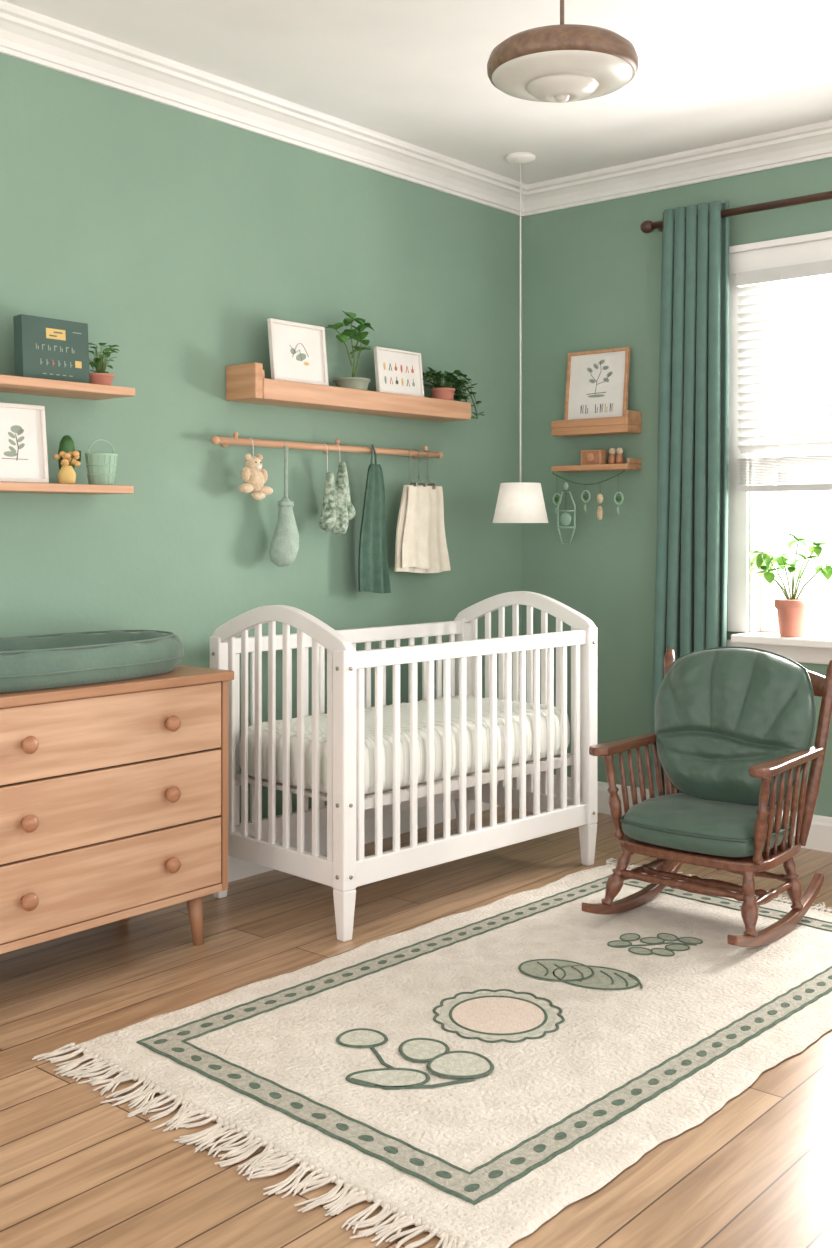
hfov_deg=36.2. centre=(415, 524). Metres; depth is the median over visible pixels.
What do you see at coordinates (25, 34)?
trim
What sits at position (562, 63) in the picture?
pendant lamp
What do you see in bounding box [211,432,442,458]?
hanging rod
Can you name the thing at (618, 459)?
wooden figurine
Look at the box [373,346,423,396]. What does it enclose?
framed picture
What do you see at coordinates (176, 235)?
wall
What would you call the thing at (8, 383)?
wall shelf
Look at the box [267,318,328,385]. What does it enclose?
framed picture
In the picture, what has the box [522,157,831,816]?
wall
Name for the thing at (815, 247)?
window frame
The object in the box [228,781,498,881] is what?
baseboard
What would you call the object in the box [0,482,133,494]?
wall shelf
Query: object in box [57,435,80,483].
ornament
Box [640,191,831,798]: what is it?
curtain
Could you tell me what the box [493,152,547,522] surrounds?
pendant lamp
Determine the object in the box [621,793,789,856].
seat cushion
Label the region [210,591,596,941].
crib
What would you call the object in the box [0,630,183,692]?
changing pad
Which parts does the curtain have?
rod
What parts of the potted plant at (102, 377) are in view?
pot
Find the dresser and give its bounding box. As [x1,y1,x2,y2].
[0,665,233,953]
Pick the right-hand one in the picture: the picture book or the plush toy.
the plush toy
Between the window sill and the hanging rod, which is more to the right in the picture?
the window sill
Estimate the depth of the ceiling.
4.05 m
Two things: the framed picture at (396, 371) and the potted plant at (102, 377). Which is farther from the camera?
the framed picture at (396, 371)
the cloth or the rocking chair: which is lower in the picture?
the rocking chair
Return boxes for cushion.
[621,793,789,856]
[654,648,812,805]
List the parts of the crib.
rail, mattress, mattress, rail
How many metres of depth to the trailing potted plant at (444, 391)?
5.08 m
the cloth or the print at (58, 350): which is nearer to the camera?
the print at (58, 350)
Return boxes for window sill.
[727,631,831,664]
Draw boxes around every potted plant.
[88,343,118,385]
[325,311,373,389]
[422,367,483,418]
[748,533,831,636]
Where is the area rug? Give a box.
[32,858,831,1247]
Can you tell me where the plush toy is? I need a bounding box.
[238,438,272,499]
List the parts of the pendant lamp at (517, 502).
lamp shade, cord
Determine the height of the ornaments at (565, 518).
0.318 m
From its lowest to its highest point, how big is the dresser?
0.793 m
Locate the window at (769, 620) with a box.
[761,372,831,634]
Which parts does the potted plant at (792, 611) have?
pot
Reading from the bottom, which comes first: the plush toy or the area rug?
the area rug
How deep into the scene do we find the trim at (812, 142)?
5.08 m
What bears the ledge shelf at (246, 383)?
attached to the wall at (176, 235)
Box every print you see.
[36,328,81,376]
[564,347,630,419]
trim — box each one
[0,0,527,216]
[523,120,831,216]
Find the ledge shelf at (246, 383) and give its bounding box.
[226,362,470,421]
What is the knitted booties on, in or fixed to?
hanging from the hanging rod
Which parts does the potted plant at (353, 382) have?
pot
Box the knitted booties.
[319,443,355,534]
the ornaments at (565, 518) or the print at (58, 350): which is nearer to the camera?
the print at (58, 350)
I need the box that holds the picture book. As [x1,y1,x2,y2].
[13,314,89,382]
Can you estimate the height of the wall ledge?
0.090 m
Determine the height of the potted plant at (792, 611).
0.391 m
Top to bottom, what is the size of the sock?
0.444 m
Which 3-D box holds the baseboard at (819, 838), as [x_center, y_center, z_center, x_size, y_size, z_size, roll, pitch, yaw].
[2.255,1.156,4.139,4.700,0.128,0.018,0,0,40]
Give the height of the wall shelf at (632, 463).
0.047 m
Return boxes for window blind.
[736,260,831,491]
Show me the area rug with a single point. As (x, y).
(474, 1076)
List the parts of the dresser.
drawer knob, drawer knob, drawer knob, drawer, drawer, drawer, rail, drawer knob, drawer knob, drawer knob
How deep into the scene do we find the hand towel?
4.80 m
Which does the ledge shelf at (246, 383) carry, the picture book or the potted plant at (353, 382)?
the potted plant at (353, 382)
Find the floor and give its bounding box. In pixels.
[0,806,831,1247]
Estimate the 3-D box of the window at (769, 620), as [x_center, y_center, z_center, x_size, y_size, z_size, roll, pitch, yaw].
[1.826,-0.274,4.652,1.175,1.386,0.065,0,0,40]
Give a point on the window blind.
(785, 316)
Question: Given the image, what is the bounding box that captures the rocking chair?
[582,646,831,946]
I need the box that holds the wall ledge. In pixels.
[551,410,641,436]
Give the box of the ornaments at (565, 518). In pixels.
[552,469,623,543]
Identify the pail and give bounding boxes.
[85,439,117,484]
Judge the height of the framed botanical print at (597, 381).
0.325 m
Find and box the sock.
[269,440,298,566]
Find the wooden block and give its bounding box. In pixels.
[581,450,606,464]
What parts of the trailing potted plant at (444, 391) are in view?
pot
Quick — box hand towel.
[358,444,390,593]
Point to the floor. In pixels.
(76, 1171)
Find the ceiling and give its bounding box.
[2,0,831,183]
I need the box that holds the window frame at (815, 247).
[727,231,831,632]
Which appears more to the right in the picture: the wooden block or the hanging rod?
the wooden block
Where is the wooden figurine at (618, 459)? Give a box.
[608,448,623,463]
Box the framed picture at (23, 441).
[0,402,48,482]
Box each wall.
[0,53,521,822]
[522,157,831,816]
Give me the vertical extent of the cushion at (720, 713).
0.496 m
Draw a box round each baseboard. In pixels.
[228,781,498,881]
[526,773,831,852]
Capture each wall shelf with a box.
[0,374,134,399]
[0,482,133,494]
[551,458,640,471]
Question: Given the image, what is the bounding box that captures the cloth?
[394,449,450,572]
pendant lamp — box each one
[487,0,637,102]
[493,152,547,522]
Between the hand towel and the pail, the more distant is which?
the hand towel
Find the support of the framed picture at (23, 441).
on the wall shelf at (5, 487)

